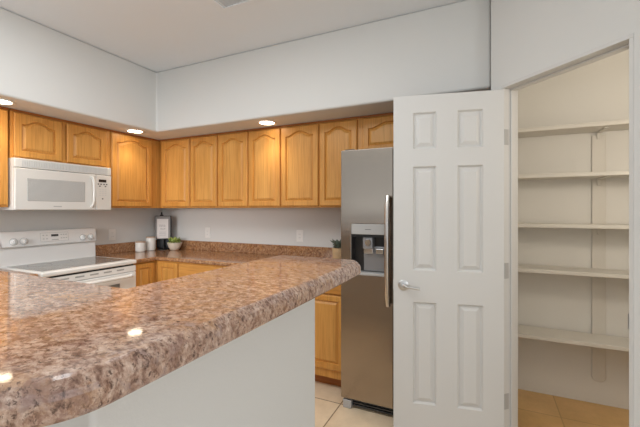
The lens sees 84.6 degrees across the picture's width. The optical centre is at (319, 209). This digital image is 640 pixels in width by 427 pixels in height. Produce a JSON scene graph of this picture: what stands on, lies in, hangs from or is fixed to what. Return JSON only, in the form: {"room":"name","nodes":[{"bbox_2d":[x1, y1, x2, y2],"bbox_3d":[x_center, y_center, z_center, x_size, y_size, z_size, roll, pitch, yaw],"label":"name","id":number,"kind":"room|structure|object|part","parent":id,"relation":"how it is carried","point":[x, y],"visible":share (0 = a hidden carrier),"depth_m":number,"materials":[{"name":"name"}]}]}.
{"room":"kitchen","nodes":[
{"label":"kitchen","id":0,"kind":"room"},
{"bbox_2d":[0,208,162,244],"bbox_3d":[-3.234,0.007,1.541,0.150,2.673,6.000,0,0,25],"label":"wall","id":1,"kind":"structure","parent":0,"point":[130,224],"depth_m":3.50,"materials":[{"name":"white paint"}]},
{"bbox_2d":[0,106,8,206],"bbox_3d":[-2.595,-0.386,2.310,0.350,0.730,0.755,0,0,25],"label":"upper cabinet","id":2,"kind":"object","parent":1,"relation":"attached to","point":[3,110],"visible":1,"depth_m":2.55,"materials":[{"name":"brown wood"}]},
{"bbox_2d":[8,108,108,167],"bbox_3d":[-2.270,-0.568,3.003,0.350,0.364,0.755,0,0,25],"label":"upper cabinet","id":3,"kind":"object","parent":1,"relation":"attached to","point":[33,136],"visible":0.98,"depth_m":2.86,"materials":[{"name":"brown wood"}]},
{"bbox_3d":[-2.204,-0.562,2.757,0.021,0.328,0.328,0,0,25],"label":"cabinet door","id":4,"kind":"part","parent":3,"relation":"part of","materials":[{"name":"brown wood"}]},
{"bbox_3d":[-2.202,-0.565,2.756,0.016,0.231,0.226,0,0,25],"label":"raised panel","id":5,"kind":"part","parent":3,"relation":"part of","materials":[{"name":"brown wood"}]},
{"bbox_2d":[0,158,110,209],"bbox_3d":[-2.231,-0.192,2.969,0.450,0.387,0.733,0,0,25],"label":"microwave","id":6,"kind":"object","parent":3,"relation":"attached to","point":[32,184],"visible":1,"depth_m":2.81,"materials":[{"name":"white"}]},
{"bbox_3d":[-2.112,-0.156,2.835,0.030,0.312,0.592,0,0,25],"label":"door","id":7,"kind":"part","parent":6,"relation":"part of","materials":[{"name":"white plastic"}]},
{"bbox_3d":[-2.084,-0.349,2.900,0.027,0.069,0.733,0,0,25],"label":"vent panel","id":8,"kind":"part","parent":6,"relation":"part of","materials":[{"name":"white plastic"}]},
{"bbox_3d":[-1.970,-0.159,3.056,0.052,0.276,0.026,0,0,25],"label":"door handle","id":9,"kind":"part","parent":6,"relation":"part of","materials":[{"name":"white plastic"}]},
{"bbox_3d":[-1.957,-0.156,3.168,0.029,0.312,0.139,0,0,25],"label":"control panel","id":10,"kind":"part","parent":6,"relation":"part of","materials":[{"name":"white plastic"}]},
{"bbox_3d":[-2.126,-0.742,2.935,0.012,0.016,0.755,0,0,25],"label":"moulding","id":11,"kind":"part","parent":3,"relation":"part of","materials":[{"name":"brown wood"}]},
{"bbox_3d":[-2.046,-0.562,3.093,0.021,0.328,0.339,0,0,25],"label":"cabinet door","id":12,"kind":"part","parent":3,"relation":"part of","materials":[{"name":"brown wood"}]},
{"bbox_3d":[-2.044,-0.565,3.092,0.016,0.231,0.237,0,0,25],"label":"raised panel","id":13,"kind":"part","parent":3,"relation":"part of","materials":[{"name":"brown wood"}]},
{"bbox_2d":[109,229,115,239],"bbox_3d":[-2.156,0.256,3.649,0.008,0.116,0.074,0,0,25],"label":"wall outlet","id":14,"kind":"object","parent":1,"relation":"attached to","point":[112,232],"visible":1,"depth_m":3.65,"materials":[{"name":"white plastic"}]},
{"bbox_2d":[109,130,160,207],"bbox_3d":[-1.921,-0.386,3.747,0.350,0.730,0.888,0,0,25],"label":"upper cabinet","id":15,"kind":"object","parent":1,"relation":"attached to","point":[134,160],"visible":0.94,"depth_m":3.50,"materials":[{"name":"brown wood"}]},
{"bbox_3d":[-1.859,-0.382,3.487,0.016,0.596,0.335,0,0,25],"label":"raised panel","id":16,"kind":"part","parent":15,"relation":"part of","materials":[{"name":"brown wood"}]},
{"bbox_3d":[-1.776,-0.742,3.679,0.012,0.016,0.888,0,0,25],"label":"moulding","id":17,"kind":"part","parent":15,"relation":"part of","materials":[{"name":"brown wood"}]},
{"bbox_2d":[44,298,314,426],"bbox_3d":[-1.511,0.803,1.660,2.867,1.082,0.925,0,0,25],"label":"wall","id":18,"kind":"structure","parent":0,"point":[265,376],"depth_m":1.02,"materials":[{"name":"white paint"}]},
{"bbox_2d":[0,255,360,426],"bbox_3d":[-1.450,0.235,1.569,3.053,0.052,1.230,0,0,25],"label":"countertop","id":19,"kind":"structure","parent":18,"relation":"on","point":[69,350],"depth_m":0.66,"materials":[{"name":"stone"}]},
{"bbox_2d":[0,0,464,72],"bbox_3d":[-0.269,-1.379,0.149,6.700,0.100,6.300,0,0,25],"label":"ceiling","id":20,"kind":"structure","parent":0,"point":[157,36],"depth_m":2.48,"materials":[{"name":"white paint"}]},
{"bbox_2d":[210,0,258,10],"bbox_3d":[-0.559,-1.323,2.119,0.320,0.010,0.320,0,0,25],"label":"ceiling vent","id":21,"kind":"object","parent":20,"relation":"in","point":[225,5],"visible":1,"depth_m":2.25,"materials":[{"name":"white metal"}]},
{"bbox_2d":[0,0,490,139],"bbox_3d":[-1.181,-1.040,1.572,3.540,0.577,4.200,0,0,25],"label":"soffit","id":22,"kind":"structure","parent":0,"point":[355,71],"depth_m":2.64,"materials":[{"name":"white paint"}]},
{"bbox_2d":[0,98,15,104],"bbox_3d":[-2.205,-0.749,2.422,0.164,0.007,0.164,0,0,25],"label":"recessed light","id":23,"kind":"object","parent":22,"relation":"in","point":[2,101],"visible":1,"depth_m":2.44,"materials":[{"name":"white"}]},
{"bbox_2d":[125,129,143,132],"bbox_3d":[-1.760,-0.749,3.344,0.164,0.007,0.164,0,0,25],"label":"recessed light","id":24,"kind":"object","parent":22,"relation":"in","point":[126,130],"visible":1,"depth_m":3.34,"materials":[{"name":"white"}]},
{"bbox_2d":[257,120,276,124],"bbox_3d":[-0.456,-0.749,3.019,0.164,0.007,0.164,0,0,25],"label":"recessed light","id":25,"kind":"object","parent":22,"relation":"in","point":[261,122],"visible":1,"depth_m":3.00,"materials":[{"name":"white"}]},
{"bbox_2d":[163,49,628,409],"bbox_3d":[0.968,0.007,2.962,6.550,2.673,0.156,0,0,25],"label":"wall","id":26,"kind":"structure","parent":0,"point":[598,91],"depth_m":2.52,"materials":[{"name":"white paint"}]},
{"bbox_2d":[160,133,218,207],"bbox_3d":[-1.288,-0.386,3.747,0.796,0.730,0.350,0,0,25],"label":"upper cabinet","id":27,"kind":"object","parent":26,"relation":"attached to","point":[189,165],"visible":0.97,"depth_m":3.57,"materials":[{"name":"brown wood"}]},
{"bbox_3d":[-1.506,-0.380,3.668,0.391,0.694,0.021,0,0,25],"label":"cabinet door","id":28,"kind":"part","parent":27,"relation":"part of","materials":[{"name":"brown wood"}]},
{"bbox_3d":[-1.507,-0.382,3.666,0.289,0.596,0.016,0,0,25],"label":"raised panel","id":29,"kind":"part","parent":27,"relation":"part of","materials":[{"name":"brown wood"}]},
{"bbox_3d":[-1.356,-0.742,3.603,0.796,0.016,0.012,0,0,25],"label":"moulding","id":30,"kind":"part","parent":27,"relation":"part of","materials":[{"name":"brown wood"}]},
{"bbox_3d":[-1.161,-0.380,3.506,0.342,0.694,0.021,0,0,25],"label":"cabinet door","id":31,"kind":"part","parent":27,"relation":"part of","materials":[{"name":"brown wood"}]},
{"bbox_3d":[-1.162,-0.382,3.504,0.240,0.596,0.016,0,0,25],"label":"raised panel","id":32,"kind":"part","parent":27,"relation":"part of","materials":[{"name":"brown wood"}]},
{"bbox_2d":[205,227,209,237],"bbox_3d":[-1.253,0.254,3.920,0.074,0.116,0.008,0,0,25],"label":"wall outlet","id":33,"kind":"object","parent":26,"relation":"attached to","point":[207,230],"visible":1,"depth_m":3.92,"materials":[{"name":"white plastic"}]},
{"bbox_2d":[95,240,332,257],"bbox_3d":[-0.895,0.401,3.286,2.599,0.101,0.851,0,0,25],"label":"backsplash","id":34,"kind":"structure","parent":26,"relation":"attached to","point":[306,251],"depth_m":3.62,"materials":[{"name":"stone"}]},
{"bbox_2d":[218,126,281,207],"bbox_3d":[-0.602,-0.386,3.425,0.717,0.730,0.350,0,0,25],"label":"upper cabinet","id":35,"kind":"object","parent":26,"relation":"attached to","point":[249,161],"visible":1,"depth_m":3.25,"materials":[{"name":"brown wood"}]},
{"bbox_3d":[-0.831,-0.380,3.351,0.345,0.694,0.021,0,0,25],"label":"cabinet door","id":36,"kind":"part","parent":35,"relation":"part of","materials":[{"name":"brown wood"}]},
{"bbox_3d":[-0.832,-0.382,3.349,0.243,0.596,0.016,0,0,25],"label":"raised panel","id":37,"kind":"part","parent":35,"relation":"part of","materials":[{"name":"brown wood"}]},
{"bbox_3d":[-0.670,-0.742,3.281,0.717,0.016,0.012,0,0,25],"label":"moulding","id":38,"kind":"part","parent":35,"relation":"part of","materials":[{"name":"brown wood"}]},
{"bbox_3d":[-0.508,-0.382,3.197,0.236,0.596,0.016,0,0,25],"label":"raised panel","id":39,"kind":"part","parent":35,"relation":"part of","materials":[{"name":"brown wood"}]},
{"bbox_3d":[-0.507,-0.380,3.199,0.338,0.694,0.021,0,0,25],"label":"cabinet door","id":40,"kind":"part","parent":35,"relation":"part of","materials":[{"name":"brown wood"}]},
{"bbox_2d":[296,230,302,241],"bbox_3d":[-0.198,0.254,3.425,0.074,0.116,0.008,0,0,25],"label":"wall outlet","id":41,"kind":"object","parent":26,"relation":"attached to","point":[299,233],"visible":1,"depth_m":3.42,"materials":[{"name":"white plastic"}]},
{"bbox_2d":[281,116,359,207],"bbox_3d":[0.055,-0.386,3.117,0.733,0.730,0.350,0,0,25],"label":"upper cabinet","id":42,"kind":"object","parent":26,"relation":"attached to","point":[310,151],"visible":0.84,"depth_m":2.97,"materials":[{"name":"brown wood"}]},
{"bbox_3d":[-0.177,-0.380,3.044,0.363,0.694,0.021,0,0,25],"label":"cabinet door","id":43,"kind":"part","parent":42,"relation":"part of","materials":[{"name":"brown wood"}]},
{"bbox_3d":[-0.178,-0.382,3.042,0.261,0.596,0.016,0,0,25],"label":"raised panel","id":44,"kind":"part","parent":42,"relation":"part of","materials":[{"name":"brown wood"}]},
{"bbox_3d":[-0.013,-0.742,2.972,0.733,0.016,0.012,0,0,25],"label":"moulding","id":45,"kind":"part","parent":42,"relation":"part of","materials":[{"name":"brown wood"}]},
{"bbox_3d":[0.149,-0.382,2.889,0.229,0.596,0.016,0,0,25],"label":"raised panel","id":46,"kind":"part","parent":42,"relation":"part of","materials":[{"name":"brown wood"}]},
{"bbox_3d":[0.150,-0.380,2.890,0.331,0.694,0.021,0,0,25],"label":"cabinet door","id":47,"kind":"part","parent":42,"relation":"part of","materials":[{"name":"brown wood"}]},
{"bbox_2d":[360,112,392,148],"bbox_3d":[0.804,-0.598,2.765,0.920,0.304,0.350,0,0,25],"label":"upper cabinet","id":48,"kind":"object","parent":26,"relation":"attached to","point":[376,131],"visible":0.24,"depth_m":2.75,"materials":[{"name":"brown wood"}]},
{"bbox_3d":[0.736,-0.742,2.620,0.920,0.016,0.012,0,0,25],"label":"moulding","id":49,"kind":"part","parent":48,"relation":"part of","materials":[{"name":"brown wood"}]},
{"bbox_3d":[0.532,-0.595,2.709,0.322,0.171,0.016,0,0,25],"label":"raised panel","id":50,"kind":"part","parent":48,"relation":"part of","materials":[{"name":"brown wood"}]},
{"bbox_2d":[592,135,605,381],"bbox_3d":[1.921,0.334,2.422,0.078,1.700,0.011,0,0,25],"label":"upright","id":51,"kind":"object","parent":26,"relation":"attached to","point":[598,145],"visible":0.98,"depth_m":2.42,"materials":[{"name":"beige paint"}]},
{"bbox_2d":[518,325,628,351],"bbox_3d":[2.065,0.892,2.228,1.538,0.075,0.216,0,0,25],"label":"shelf","id":52,"kind":"object","parent":51,"relation":"attached to","point":[538,333],"visible":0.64,"depth_m":2.36,"materials":[{"name":"beige paint"}]},
{"bbox_2d":[518,119,628,138],"bbox_3d":[2.065,-0.524,2.228,1.538,0.075,0.216,0,0,25],"label":"shelf","id":53,"kind":"object","parent":51,"relation":"attached to","point":[599,127],"visible":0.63,"depth_m":2.34,"materials":[{"name":"beige paint"}]},
{"bbox_2d":[518,264,628,279],"bbox_3d":[2.065,0.441,2.228,1.538,0.075,0.216,0,0,25],"label":"shelf","id":54,"kind":"object","parent":51,"relation":"attached to","point":[576,271],"visible":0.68,"depth_m":2.34,"materials":[{"name":"beige paint"}]},
{"bbox_2d":[518,171,628,184],"bbox_3d":[2.065,-0.206,2.228,1.538,0.075,0.216,0,0,25],"label":"shelf","id":55,"kind":"object","parent":51,"relation":"attached to","point":[608,174],"visible":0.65,"depth_m":2.34,"materials":[{"name":"beige paint"}]},
{"bbox_2d":[518,223,628,234],"bbox_3d":[2.065,0.132,2.228,1.538,0.075,0.216,0,0,25],"label":"shelf","id":56,"kind":"object","parent":51,"relation":"attached to","point":[598,227],"visible":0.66,"depth_m":2.31,"materials":[{"name":"beige paint"}]},
{"bbox_2d":[315,381,628,426],"bbox_3d":[-0.269,1.392,0.149,6.700,0.104,6.300,0,0,25],"label":"floor","id":57,"kind":"structure","parent":0,"point":[535,409],"depth_m":2.32,"materials":[{"name":"tile"}]},
{"bbox_2d":[0,228,136,288],"bbox_3d":[-2.076,0.758,2.952,0.707,1.172,0.755,0,0,25],"label":"range","id":58,"kind":"object","parent":57,"relation":"on","point":[63,254],"visible":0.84,"depth_m":2.96,"materials":[{"name":"white metal"}]},
{"bbox_3d":[-2.439,0.256,2.803,0.032,0.050,0.050,0,0,25],"label":"control knob","id":59,"kind":"part","parent":58,"relation":"part of","materials":[{"name":"white plastic"}]},
{"bbox_3d":[-2.325,0.234,3.080,0.015,0.070,0.216,0,0,25],"label":"panel","id":60,"kind":"part","parent":58,"relation":"part of","materials":[{"name":"white plastic"}]},
{"bbox_3d":[-2.103,0.465,2.965,0.648,0.035,0.755,0,0,25],"label":"cooktop frame","id":61,"kind":"part","parent":58,"relation":"part of","materials":[{"name":"white metal"}]},
{"bbox_3d":[-2.088,0.449,2.958,0.490,0.006,0.683,0,0,25],"label":"cooktop glass","id":62,"kind":"part","parent":58,"relation":"part of","materials":[{"name":"glass"}]},
{"bbox_3d":[-1.839,0.522,2.841,0.040,0.051,0.753,0,0,25],"label":"vent trim","id":63,"kind":"part","parent":58,"relation":"part of","materials":[{"name":"white metal"}]},
{"bbox_3d":[-1.834,0.845,2.839,0.042,0.588,0.747,0,0,25],"label":"oven door","id":64,"kind":"part","parent":58,"relation":"part of","materials":[{"name":"white metal"}]},
{"bbox_3d":[-1.787,0.579,2.817,0.069,0.035,0.681,0,0,25],"label":"oven handle","id":65,"kind":"part","parent":58,"relation":"part of","materials":[{"name":"white metal"}]},
{"bbox_2d":[134,261,154,286],"bbox_3d":[-1.916,0.915,3.428,0.630,0.857,0.241,0,0,25],"label":"base cabinet","id":66,"kind":"object","parent":57,"relation":"on","point":[145,271],"visible":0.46,"depth_m":3.29,"materials":[{"name":"brown wood"}]},
{"bbox_3d":[-1.642,0.872,3.291,0.016,0.654,0.110,0,0,25],"label":"raised panel","id":67,"kind":"part","parent":66,"relation":"part of","materials":[{"name":"brown wood"}]},
{"bbox_2d":[155,260,178,281],"bbox_3d":[-1.607,0.915,3.742,0.919,0.857,0.630,0,0,25],"label":"base cabinet","id":68,"kind":"object","parent":57,"relation":"on","point":[164,270],"visible":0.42,"depth_m":3.33,"materials":[{"name":"brown wood"}]},
{"bbox_3d":[-1.440,0.869,3.326,0.152,0.648,0.016,0,0,25],"label":"raised panel","id":69,"kind":"part","parent":68,"relation":"part of","materials":[{"name":"brown wood"}]},
{"bbox_2d":[179,262,227,276],"bbox_3d":[-0.745,0.915,3.337,0.985,0.857,0.630,0,0,25],"label":"base cabinet","id":70,"kind":"object","parent":57,"relation":"on","point":[185,269],"visible":0.02,"depth_m":3.18,"materials":[{"name":"brown wood"}]},
{"bbox_2d":[95,240,332,265],"bbox_3d":[-0.895,0.418,3.286,2.599,0.136,0.851,0,0,25],"label":"countertop","id":71,"kind":"structure","parent":70,"relation":"on","point":[197,252],"depth_m":3.53,"materials":[{"name":"stone"}]},
{"bbox_2d":[135,241,145,251],"bbox_3d":[-1.951,0.395,3.820,0.104,0.112,0.104,0,0,25],"label":"canister","id":72,"kind":"object","parent":71,"relation":"on","point":[140,246],"visible":0.99,"depth_m":3.78,"materials":[{"name":"white ceramic"}]},
{"bbox_2d":[146,236,155,250],"bbox_3d":[-1.895,0.374,3.935,0.102,0.152,0.102,0,0,25],"label":"canister","id":73,"kind":"object","parent":71,"relation":"on","point":[150,240],"visible":0.98,"depth_m":3.89,"materials":[{"name":"white ceramic"}]},
{"bbox_2d":[155,212,171,249],"bbox_3d":[-1.787,0.235,4.010,0.176,0.432,0.124,0,0,-11],"label":"stand","id":74,"kind":"object","parent":71,"relation":"on","point":[163,224],"visible":0.94,"depth_m":4.00,"materials":[{"name":"black metal"}]},
{"bbox_2d":[157,219,167,237],"bbox_3d":[-1.789,0.211,3.997,0.120,0.220,0.003,0,0,-11],"label":"print","id":75,"kind":"object","parent":74,"relation":"on","point":[162,224],"depth_m":3.99,"materials":[{"name":"white paper"}]},
{"bbox_2d":[170,216,171,237],"bbox_3d":[-1.787,0.199,4.011,0.176,0.268,0.024,0,0,-11],"label":"picture frame","id":76,"kind":"object","parent":74,"relation":"on","point":[170,216],"depth_m":4.02,"materials":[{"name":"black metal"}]},
{"bbox_2d":[167,237,181,249],"bbox_3d":[-1.636,0.372,3.956,0.160,0.157,0.160,0,0,25],"label":"succulent bowl","id":77,"kind":"object","parent":71,"relation":"on","point":[174,244],"visible":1,"depth_m":3.91,"materials":[{"name":"beige ceramic"}]},
{"bbox_2d":[330,239,340,258],"bbox_3d":[0.157,0.339,2.971,0.140,0.224,0.145,0,0,-18],"label":"potted plant","id":78,"kind":"object","parent":71,"relation":"on","point":[336,250],"visible":0.59,"depth_m":2.92,"materials":[{"name":"green plant"}]},
{"bbox_3d":[0.160,0.385,2.964,0.112,0.132,0.112,0,0,25],"label":"pot","id":79,"kind":"part","parent":78,"relation":"part of","materials":[{"name":"beige ceramic"}]},
{"bbox_2d":[315,285,340,386],"bbox_3d":[0.014,0.915,2.981,0.690,0.857,0.630,0,0,25],"label":"base cabinet","id":80,"kind":"object","parent":57,"relation":"on","point":[328,304],"visible":0.34,"depth_m":2.62,"materials":[{"name":"brown wood"}]},
{"bbox_3d":[0.034,0.909,2.634,0.220,0.458,0.016,0,0,25],"label":"raised panel","id":81,"kind":"part","parent":80,"relation":"part of","materials":[{"name":"brown wood"}]},
{"bbox_3d":[-0.116,0.560,2.707,0.657,0.123,0.019,0,0,25],"label":"drawer","id":82,"kind":"part","parent":80,"relation":"part of","materials":[{"name":"brown wood"}]},
{"bbox_2d":[341,147,392,414],"bbox_3d":[0.662,0.466,2.522,0.835,1.757,0.813,0,0,25],"label":"refrigerator","id":83,"kind":"object","parent":57,"relation":"on","point":[366,174],"visible":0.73,"depth_m":2.32,"materials":[{"name":"grey metal"}]},
{"bbox_3d":[0.367,0.327,2.350,0.152,0.165,0.015,0,0,25],"label":"dispenser plate","id":84,"kind":"part","parent":83,"relation":"part of","materials":[{"name":"grey"}]},
{"bbox_3d":[0.429,0.260,2.224,0.032,0.711,0.075,0,0,25],"label":"door handle","id":85,"kind":"part","parent":83,"relation":"part of","materials":[{"name":"silver metal"}]},
{"bbox_3d":[-2.436,0.916,2.321,0.630,0.857,0.690,0,0,25],"label":"base cabinet","id":86,"kind":"object","parent":57,"relation":"on","visible":0},
{"bbox_2d":[0,269,37,275],"bbox_3d":[-2.464,0.418,2.244,0.644,0.136,0.848,0,0,25],"label":"countertop","id":87,"kind":"structure","parent":86,"relation":"on","point":[4,270],"depth_m":2.54,"materials":[{"name":"stone"}]},
{"bbox_2d":[491,0,500,89],"bbox_3d":[1.204,0.007,2.339,0.126,2.673,0.784,0,0,25],"label":"wall","id":88,"kind":"structure","parent":0,"point":[495,4],"depth_m":2.03,"materials":[{"name":"white paint"}]},
{"bbox_2d":[501,0,639,426],"bbox_3d":[1.288,0.007,1.421,0.105,2.673,1.246,0,0,-20],"label":"wall","id":89,"kind":"structure","parent":0,"point":[536,35],"depth_m":1.61,"materials":[{"name":"white paint"}]},
{"bbox_2d":[393,89,508,426],"bbox_3d":[0.754,0.328,2.053,0.638,2.009,0.152,0,0,13],"label":"door","id":90,"kind":"structure","parent":89,"relation":"in","point":[450,270],"depth_m":2.04,"materials":[{"name":"white paint"}]},
{"bbox_3d":[0.532,0.452,2.055,0.102,0.027,0.058,0,0,13],"label":"lever","id":91,"kind":"part","parent":90,"relation":"part of","materials":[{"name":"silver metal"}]},
{"bbox_2d":[501,33,633,426],"bbox_3d":[1.183,0.321,1.708,0.116,2.047,0.636,0,0,-20],"label":"trim","id":92,"kind":"structure","parent":89,"relation":"attached to","point":[624,43],"depth_m":1.98,"materials":[{"name":"white paint"}]},
{"bbox_3d":[1.248,0.446,1.411,0.037,0.060,0.002,0,0,-20],"label":"strike plate","id":93,"kind":"part","parent":92,"relation":"part of","materials":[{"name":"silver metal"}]}
]}

